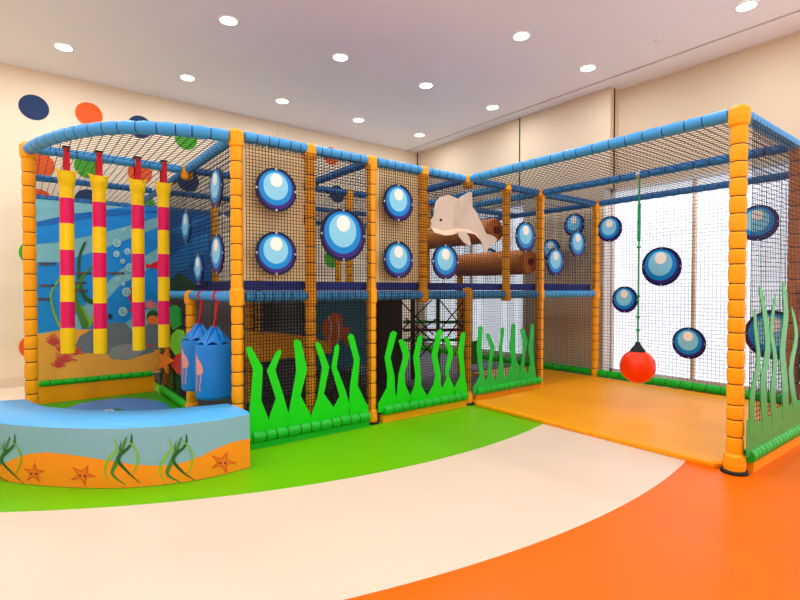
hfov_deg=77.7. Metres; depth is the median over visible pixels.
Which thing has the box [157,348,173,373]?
cutout
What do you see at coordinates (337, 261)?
post
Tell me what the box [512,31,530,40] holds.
recessed light
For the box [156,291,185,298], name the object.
beam
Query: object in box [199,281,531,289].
mat
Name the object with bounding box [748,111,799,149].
beam
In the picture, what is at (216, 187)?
disc
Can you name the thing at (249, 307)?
post
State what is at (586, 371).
roll
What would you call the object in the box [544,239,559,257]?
disc
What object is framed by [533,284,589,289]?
mat
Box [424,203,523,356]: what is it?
window
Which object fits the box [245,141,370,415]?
safety net
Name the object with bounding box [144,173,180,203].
beam
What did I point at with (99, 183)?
tube
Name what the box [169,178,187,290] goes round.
panel
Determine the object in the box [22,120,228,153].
beam
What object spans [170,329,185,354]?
foam shape
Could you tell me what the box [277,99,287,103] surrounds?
diffuser
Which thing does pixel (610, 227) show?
disc
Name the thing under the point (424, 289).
post
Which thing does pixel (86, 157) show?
beam
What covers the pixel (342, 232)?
disc
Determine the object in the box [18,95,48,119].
dot
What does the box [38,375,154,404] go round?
board
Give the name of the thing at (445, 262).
disc
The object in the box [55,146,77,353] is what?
tube
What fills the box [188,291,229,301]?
beam
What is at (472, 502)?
floor
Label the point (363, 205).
net
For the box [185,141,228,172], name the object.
beam
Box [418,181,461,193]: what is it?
beam
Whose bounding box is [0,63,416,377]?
wall
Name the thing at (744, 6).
diffuser
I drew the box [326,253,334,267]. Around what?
dot
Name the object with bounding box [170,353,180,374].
foam shape
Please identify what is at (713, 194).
panel
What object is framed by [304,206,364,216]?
beam
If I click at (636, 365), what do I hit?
swing
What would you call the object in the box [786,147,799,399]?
post
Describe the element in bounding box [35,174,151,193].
beam
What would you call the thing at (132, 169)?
dot
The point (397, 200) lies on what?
disc
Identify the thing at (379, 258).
board
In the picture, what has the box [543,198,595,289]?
panel
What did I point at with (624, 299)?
disc
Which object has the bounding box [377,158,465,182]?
beam
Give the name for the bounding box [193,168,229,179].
beam
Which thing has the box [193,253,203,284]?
disc
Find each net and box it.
[35,155,177,204]
[47,134,217,168]
[144,175,364,215]
[187,146,230,290]
[198,143,454,193]
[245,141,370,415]
[316,205,500,227]
[418,185,582,214]
[481,122,782,192]
[552,151,788,202]
[748,119,799,421]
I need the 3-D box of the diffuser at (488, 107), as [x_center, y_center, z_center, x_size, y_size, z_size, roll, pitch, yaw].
[1.480,-3.078,7.942,0.176,0.005,0.176,-1,1,-38]
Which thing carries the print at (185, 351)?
attached to the bag at (194, 335)
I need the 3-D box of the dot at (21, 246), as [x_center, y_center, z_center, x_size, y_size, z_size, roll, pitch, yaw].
[-4.881,-0.631,6.626,0.330,0.330,0.004,-1,1,-38]
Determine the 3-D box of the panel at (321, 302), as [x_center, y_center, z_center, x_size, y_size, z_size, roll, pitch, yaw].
[-0.682,0.400,6.167,0.820,0.863,0.036,-1,1,-38]
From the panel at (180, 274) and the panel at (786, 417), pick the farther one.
the panel at (180, 274)
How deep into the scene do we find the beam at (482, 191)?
6.23 m
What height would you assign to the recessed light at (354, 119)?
0.008 m
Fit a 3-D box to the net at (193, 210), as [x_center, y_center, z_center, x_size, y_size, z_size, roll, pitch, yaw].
[-1.747,-0.676,4.526,0.004,1.182,1.370,-1,1,-38]
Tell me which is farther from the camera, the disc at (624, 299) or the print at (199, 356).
the disc at (624, 299)
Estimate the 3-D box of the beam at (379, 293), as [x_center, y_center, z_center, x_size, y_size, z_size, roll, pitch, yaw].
[0.239,-0.050,5.134,1.164,0.095,0.092,-1,1,-38]
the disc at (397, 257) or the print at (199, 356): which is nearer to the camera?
the print at (199, 356)
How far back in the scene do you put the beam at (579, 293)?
6.65 m
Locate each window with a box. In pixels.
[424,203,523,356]
[609,160,799,396]
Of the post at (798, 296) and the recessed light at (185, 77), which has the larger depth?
the recessed light at (185, 77)
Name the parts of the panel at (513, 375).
seaweed blade, seaweed blade, seaweed blade, seaweed blade, seaweed blade, seaweed blade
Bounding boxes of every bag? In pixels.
[181,290,207,391]
[195,290,231,399]
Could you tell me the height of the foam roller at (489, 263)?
0.320 m
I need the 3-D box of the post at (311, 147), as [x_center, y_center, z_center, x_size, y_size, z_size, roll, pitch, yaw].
[-0.785,-0.088,4.346,0.120,2.548,0.120,-1,1,-38]
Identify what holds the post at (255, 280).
on the floor mat at (157, 379)
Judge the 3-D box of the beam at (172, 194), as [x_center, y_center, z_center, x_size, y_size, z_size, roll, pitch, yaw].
[-2.498,-1.357,6.550,1.164,0.078,0.076,-1,1,-38]
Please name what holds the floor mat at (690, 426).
on the floor
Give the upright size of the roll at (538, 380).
0.091 m
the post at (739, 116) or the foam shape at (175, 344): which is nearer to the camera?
the post at (739, 116)
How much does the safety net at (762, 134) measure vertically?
2.294 m
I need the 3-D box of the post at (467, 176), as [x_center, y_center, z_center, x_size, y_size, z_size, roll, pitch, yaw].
[0.750,-1.313,5.501,0.128,0.147,0.128,-1,1,-38]
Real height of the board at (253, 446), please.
0.050 m
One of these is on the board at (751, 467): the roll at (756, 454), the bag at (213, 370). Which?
the roll at (756, 454)
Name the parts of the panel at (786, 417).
seaweed blade, seaweed blade, seaweed blade, seaweed blade, seaweed blade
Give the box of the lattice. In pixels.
[402,299,461,378]
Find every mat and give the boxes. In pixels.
[39,391,178,410]
[153,361,427,418]
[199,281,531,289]
[339,350,509,393]
[471,366,781,467]
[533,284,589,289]
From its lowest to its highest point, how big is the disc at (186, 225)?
0.351 m
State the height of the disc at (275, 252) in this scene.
0.357 m
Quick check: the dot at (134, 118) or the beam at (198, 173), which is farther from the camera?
the dot at (134, 118)
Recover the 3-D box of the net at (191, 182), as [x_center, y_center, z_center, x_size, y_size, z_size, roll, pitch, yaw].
[-1.984,-1.365,6.965,2.516,0.004,2.717,-1,1,-38]
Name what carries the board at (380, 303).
on the floor mat at (425, 353)
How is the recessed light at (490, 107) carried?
in the ceiling
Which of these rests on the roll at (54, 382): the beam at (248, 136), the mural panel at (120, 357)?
the mural panel at (120, 357)
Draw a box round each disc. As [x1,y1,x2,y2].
[181,210,191,243]
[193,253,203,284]
[209,167,223,207]
[210,234,224,273]
[255,168,296,211]
[255,232,296,274]
[320,209,365,260]
[383,184,412,221]
[383,241,412,277]
[432,244,458,279]
[515,222,534,251]
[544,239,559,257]
[546,248,563,275]
[564,213,583,235]
[569,230,585,257]
[598,216,621,241]
[612,286,636,312]
[642,247,681,285]
[672,327,705,358]
[745,311,786,359]
[746,205,779,240]
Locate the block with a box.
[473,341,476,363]
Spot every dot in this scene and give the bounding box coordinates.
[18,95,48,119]
[19,244,22,259]
[19,338,24,355]
[35,154,54,175]
[74,159,94,177]
[75,102,102,123]
[76,189,91,199]
[128,167,151,179]
[129,115,148,137]
[175,136,196,149]
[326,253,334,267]
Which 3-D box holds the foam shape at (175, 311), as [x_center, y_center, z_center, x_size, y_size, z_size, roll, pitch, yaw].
[-2.466,0.195,5.448,0.020,0.279,0.479,-1,1,-38]
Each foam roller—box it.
[418,218,501,248]
[456,250,534,275]
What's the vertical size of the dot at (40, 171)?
0.330 m
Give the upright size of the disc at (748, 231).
0.400 m
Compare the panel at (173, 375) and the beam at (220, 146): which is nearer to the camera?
the beam at (220, 146)
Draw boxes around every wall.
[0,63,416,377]
[417,31,799,370]
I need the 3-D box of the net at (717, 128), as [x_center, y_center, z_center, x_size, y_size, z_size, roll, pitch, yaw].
[2.059,-1.322,4.857,1.216,0.004,2.538,-1,1,-38]
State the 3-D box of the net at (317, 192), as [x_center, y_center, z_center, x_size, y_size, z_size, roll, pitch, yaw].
[0.129,-0.749,6.852,4.521,1.130,0.002,-1,1,-38]
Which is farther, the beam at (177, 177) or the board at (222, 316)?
the board at (222, 316)
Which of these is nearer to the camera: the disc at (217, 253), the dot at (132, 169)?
the disc at (217, 253)
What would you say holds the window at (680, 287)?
in the wall at (765, 77)
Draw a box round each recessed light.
[53,43,73,51]
[179,74,195,80]
[218,15,238,25]
[275,98,288,103]
[332,53,348,61]
[353,118,364,121]
[414,133,424,136]
[419,82,432,88]
[486,105,498,109]
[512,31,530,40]
[579,64,595,71]
[734,0,758,11]
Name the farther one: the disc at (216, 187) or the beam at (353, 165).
the beam at (353, 165)
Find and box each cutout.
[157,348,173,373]
[430,192,496,252]
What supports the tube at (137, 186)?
hanging from the beam at (86, 157)
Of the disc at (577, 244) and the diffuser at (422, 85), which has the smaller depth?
the disc at (577, 244)
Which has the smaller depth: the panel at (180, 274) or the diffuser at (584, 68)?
the panel at (180, 274)
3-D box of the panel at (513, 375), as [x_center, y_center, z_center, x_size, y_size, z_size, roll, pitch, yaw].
[1.252,0.651,5.831,1.111,0.746,0.008,-1,1,-38]
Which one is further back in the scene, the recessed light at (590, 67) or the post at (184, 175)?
the recessed light at (590, 67)
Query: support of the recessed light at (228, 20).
in the ceiling
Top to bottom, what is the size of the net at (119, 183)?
0.004 m
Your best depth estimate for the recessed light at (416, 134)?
9.34 m
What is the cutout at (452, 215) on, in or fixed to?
attached to the panel at (384, 172)
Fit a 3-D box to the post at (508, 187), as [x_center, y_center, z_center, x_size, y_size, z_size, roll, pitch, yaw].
[1.262,-0.693,5.907,0.120,1.404,0.120,-1,1,-38]
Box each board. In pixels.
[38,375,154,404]
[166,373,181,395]
[170,298,304,364]
[242,144,303,279]
[250,421,369,449]
[376,168,417,281]
[376,300,401,384]
[379,400,466,422]
[472,384,537,399]
[746,435,799,472]
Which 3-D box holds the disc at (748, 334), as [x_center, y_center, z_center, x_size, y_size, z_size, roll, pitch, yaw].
[4.073,0.383,5.425,0.018,0.540,0.540,-1,1,-38]
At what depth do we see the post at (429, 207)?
7.01 m
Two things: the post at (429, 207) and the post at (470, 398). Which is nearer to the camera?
the post at (470, 398)
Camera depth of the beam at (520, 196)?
6.80 m
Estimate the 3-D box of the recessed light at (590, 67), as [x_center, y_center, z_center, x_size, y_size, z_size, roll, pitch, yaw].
[2.473,-3.050,6.536,0.210,0.008,0.210,-1,1,-38]
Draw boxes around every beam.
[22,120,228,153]
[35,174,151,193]
[36,194,130,206]
[37,146,180,172]
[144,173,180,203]
[144,204,220,215]
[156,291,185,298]
[171,191,229,201]
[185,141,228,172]
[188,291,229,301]
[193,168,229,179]
[225,163,364,215]
[243,132,367,164]
[245,291,367,302]
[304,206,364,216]
[315,185,434,206]
[364,194,533,227]
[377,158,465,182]
[377,291,465,299]
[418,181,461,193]
[418,204,591,231]
[428,188,500,205]
[469,110,728,181]
[473,180,538,195]
[473,290,538,298]
[475,208,513,217]
[542,144,788,195]
[544,290,595,297]
[545,194,595,205]
[599,172,786,205]
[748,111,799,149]
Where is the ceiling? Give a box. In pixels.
[0,0,799,152]
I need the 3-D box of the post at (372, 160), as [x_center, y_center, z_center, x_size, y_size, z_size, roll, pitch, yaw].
[-0.273,-0.095,4.739,0.149,2.551,0.149,-1,1,-38]
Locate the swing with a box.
[619,170,655,382]
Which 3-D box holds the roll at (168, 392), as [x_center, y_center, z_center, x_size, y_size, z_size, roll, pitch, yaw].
[-2.555,1.103,5.649,0.110,0.113,1.213,-1,1,-38]
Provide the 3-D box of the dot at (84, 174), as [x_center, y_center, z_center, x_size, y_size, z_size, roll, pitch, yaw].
[-4.386,-1.878,6.980,0.330,0.330,0.004,-1,1,-38]
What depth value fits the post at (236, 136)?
3.91 m
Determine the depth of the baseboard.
6.50 m
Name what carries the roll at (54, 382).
on the board at (77, 391)
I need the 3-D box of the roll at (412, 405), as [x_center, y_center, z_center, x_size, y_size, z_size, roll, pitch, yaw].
[0.281,1.054,5.101,1.114,0.097,0.094,-1,1,-38]
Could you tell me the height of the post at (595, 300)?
2.518 m
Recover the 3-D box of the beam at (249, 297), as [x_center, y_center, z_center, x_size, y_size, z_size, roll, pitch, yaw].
[-0.785,-0.034,4.348,1.164,0.095,0.092,-1,1,-38]
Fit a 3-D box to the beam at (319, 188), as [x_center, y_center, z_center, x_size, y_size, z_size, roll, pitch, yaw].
[-0.127,-1.359,6.643,2.455,0.078,0.076,-1,1,-38]
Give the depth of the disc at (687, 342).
6.10 m
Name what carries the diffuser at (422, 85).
attached to the recessed light at (425, 85)
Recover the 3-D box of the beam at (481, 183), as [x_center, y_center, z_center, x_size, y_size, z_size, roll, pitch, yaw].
[1.262,-1.343,5.894,1.164,0.086,0.084,-1,1,-38]
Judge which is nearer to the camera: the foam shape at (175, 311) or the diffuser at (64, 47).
the foam shape at (175, 311)
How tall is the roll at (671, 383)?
0.113 m
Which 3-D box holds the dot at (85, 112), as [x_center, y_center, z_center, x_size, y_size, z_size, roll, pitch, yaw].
[-4.370,-2.608,6.977,0.330,0.330,0.004,-1,1,-38]
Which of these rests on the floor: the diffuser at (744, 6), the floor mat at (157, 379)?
the floor mat at (157, 379)
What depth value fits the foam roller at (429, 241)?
6.29 m
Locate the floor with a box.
[0,350,799,599]
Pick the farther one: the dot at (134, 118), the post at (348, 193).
the dot at (134, 118)
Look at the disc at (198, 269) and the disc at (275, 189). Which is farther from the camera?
the disc at (198, 269)
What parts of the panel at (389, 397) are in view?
seaweed blade, seaweed blade, seaweed blade, seaweed blade, seaweed blade, seaweed blade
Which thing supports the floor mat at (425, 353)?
on the floor
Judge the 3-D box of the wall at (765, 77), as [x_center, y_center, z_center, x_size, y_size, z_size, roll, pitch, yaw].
[4.428,-0.944,6.009,0.793,4.197,12.314,-1,1,-38]
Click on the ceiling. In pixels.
(284, 49)
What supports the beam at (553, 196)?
attached to the post at (541, 275)
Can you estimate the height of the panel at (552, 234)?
2.313 m
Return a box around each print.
[182,348,188,383]
[196,353,202,391]
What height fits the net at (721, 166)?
0.004 m
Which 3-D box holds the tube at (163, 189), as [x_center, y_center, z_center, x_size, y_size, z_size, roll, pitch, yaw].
[-2.352,-0.455,4.952,0.167,1.850,0.140,-1,1,-38]
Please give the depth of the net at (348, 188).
5.30 m
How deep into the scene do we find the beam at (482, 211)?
7.80 m
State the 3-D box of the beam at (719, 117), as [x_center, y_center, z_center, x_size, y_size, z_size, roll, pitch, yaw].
[1.547,-1.313,4.464,0.090,0.093,2.487,-1,1,-38]
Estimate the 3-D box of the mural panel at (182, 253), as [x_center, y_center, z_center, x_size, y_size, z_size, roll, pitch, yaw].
[-2.741,-0.594,6.377,0.616,1.037,0.026,-1,1,-38]
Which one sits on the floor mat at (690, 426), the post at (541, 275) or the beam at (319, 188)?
the post at (541, 275)
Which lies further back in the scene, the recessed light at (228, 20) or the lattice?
the lattice
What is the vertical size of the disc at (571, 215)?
0.342 m
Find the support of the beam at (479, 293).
attached to the post at (541, 275)
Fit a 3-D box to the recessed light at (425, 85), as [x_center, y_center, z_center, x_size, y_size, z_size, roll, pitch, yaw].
[0.370,-3.061,7.090,0.210,0.008,0.210,-1,1,-38]
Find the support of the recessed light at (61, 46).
in the ceiling
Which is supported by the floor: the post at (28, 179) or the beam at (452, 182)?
the post at (28, 179)
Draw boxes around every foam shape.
[170,305,181,329]
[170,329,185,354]
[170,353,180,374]
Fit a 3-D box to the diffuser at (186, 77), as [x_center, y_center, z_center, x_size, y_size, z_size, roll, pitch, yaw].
[-2.923,-3.055,6.830,0.176,0.005,0.176,-1,1,-38]
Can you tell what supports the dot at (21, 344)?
attached to the wall at (62, 94)
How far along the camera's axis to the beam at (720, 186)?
6.15 m
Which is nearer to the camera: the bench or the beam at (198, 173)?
the bench
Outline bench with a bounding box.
[0,399,249,487]
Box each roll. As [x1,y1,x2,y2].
[39,371,152,386]
[159,385,186,407]
[252,412,369,442]
[381,392,468,414]
[415,345,590,374]
[475,377,541,394]
[597,370,781,404]
[743,424,799,462]
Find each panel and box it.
[35,199,160,380]
[160,299,186,400]
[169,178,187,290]
[170,212,210,290]
[211,203,338,378]
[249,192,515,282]
[254,301,366,399]
[315,300,366,369]
[378,329,466,412]
[379,166,471,394]
[415,208,591,368]
[472,183,541,387]
[473,323,535,392]
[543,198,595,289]
[598,181,787,393]
[746,282,799,457]
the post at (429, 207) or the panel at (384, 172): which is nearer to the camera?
the panel at (384, 172)
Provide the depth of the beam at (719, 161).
5.12 m
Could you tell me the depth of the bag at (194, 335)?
4.53 m
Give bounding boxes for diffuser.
[55,44,72,50]
[181,75,193,80]
[220,17,236,24]
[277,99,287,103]
[333,55,346,60]
[420,83,431,87]
[487,106,497,109]
[513,33,528,39]
[581,66,594,71]
[736,2,756,10]
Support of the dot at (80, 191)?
attached to the wall at (62, 94)
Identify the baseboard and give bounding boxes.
[0,343,415,388]
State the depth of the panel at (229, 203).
6.87 m
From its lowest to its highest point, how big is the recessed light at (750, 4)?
0.008 m
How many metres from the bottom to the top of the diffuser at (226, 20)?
0.005 m
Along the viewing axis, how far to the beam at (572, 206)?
7.58 m
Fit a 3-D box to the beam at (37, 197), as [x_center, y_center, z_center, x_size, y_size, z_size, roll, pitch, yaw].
[-4.380,-1.363,6.873,1.173,0.078,0.076,-1,1,-38]
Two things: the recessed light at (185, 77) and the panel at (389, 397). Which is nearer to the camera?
the panel at (389, 397)
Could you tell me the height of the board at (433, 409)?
0.070 m
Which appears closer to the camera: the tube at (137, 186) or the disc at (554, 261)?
the tube at (137, 186)
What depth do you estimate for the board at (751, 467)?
3.71 m
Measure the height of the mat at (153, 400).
0.034 m
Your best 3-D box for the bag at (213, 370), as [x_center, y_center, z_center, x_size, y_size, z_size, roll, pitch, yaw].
[-1.610,0.377,4.303,0.317,0.926,0.316,-1,1,-38]
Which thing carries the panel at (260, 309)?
attached to the post at (249, 307)
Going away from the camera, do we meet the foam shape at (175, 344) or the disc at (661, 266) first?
the foam shape at (175, 344)
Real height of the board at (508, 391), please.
0.090 m
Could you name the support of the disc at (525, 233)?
attached to the panel at (489, 191)
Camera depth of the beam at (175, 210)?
7.58 m
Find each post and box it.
[19,141,38,403]
[181,165,192,179]
[184,290,198,406]
[211,205,217,281]
[228,128,244,408]
[245,302,252,401]
[255,280,261,329]
[303,143,316,414]
[336,208,339,281]
[346,189,353,281]
[366,155,378,424]
[418,166,428,302]
[427,202,430,282]
[456,276,462,371]
[462,175,473,188]
[463,287,473,405]
[501,182,510,300]
[535,189,544,386]
[591,200,600,376]
[720,104,750,476]
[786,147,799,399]
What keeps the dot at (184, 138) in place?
attached to the wall at (62, 94)
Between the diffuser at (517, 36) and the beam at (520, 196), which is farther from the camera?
the beam at (520, 196)
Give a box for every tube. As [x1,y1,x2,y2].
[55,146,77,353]
[88,150,108,353]
[127,156,146,350]
[154,160,171,347]
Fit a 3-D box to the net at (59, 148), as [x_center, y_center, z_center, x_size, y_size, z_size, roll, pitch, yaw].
[-2.254,-1.306,4.106,1.244,0.004,1.379,-1,1,-38]
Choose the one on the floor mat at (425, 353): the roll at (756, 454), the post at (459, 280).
the post at (459, 280)
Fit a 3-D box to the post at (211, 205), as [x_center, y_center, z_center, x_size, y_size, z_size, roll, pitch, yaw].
[-2.458,-0.719,6.593,0.093,1.270,0.090,-1,1,-38]
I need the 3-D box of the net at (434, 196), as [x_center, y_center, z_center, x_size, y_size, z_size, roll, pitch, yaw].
[1.321,-1.363,6.853,2.516,0.004,1.375,-1,1,-38]
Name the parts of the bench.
seat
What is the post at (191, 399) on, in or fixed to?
on the floor
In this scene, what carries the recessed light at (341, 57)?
in the ceiling
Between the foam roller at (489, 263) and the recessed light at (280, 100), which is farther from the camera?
the recessed light at (280, 100)
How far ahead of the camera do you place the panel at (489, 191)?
5.79 m
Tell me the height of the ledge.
0.290 m
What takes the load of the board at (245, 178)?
attached to the beam at (248, 136)
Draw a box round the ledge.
[245,330,331,361]
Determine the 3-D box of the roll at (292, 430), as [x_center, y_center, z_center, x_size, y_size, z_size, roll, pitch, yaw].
[-0.743,1.095,4.315,1.114,0.097,0.094,-1,1,-38]
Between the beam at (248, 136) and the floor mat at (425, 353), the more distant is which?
the floor mat at (425, 353)
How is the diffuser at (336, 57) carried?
attached to the recessed light at (341, 57)
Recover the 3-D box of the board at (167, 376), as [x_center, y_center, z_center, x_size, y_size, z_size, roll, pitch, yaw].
[-2.544,0.887,5.671,0.030,0.350,0.954,-1,1,-38]

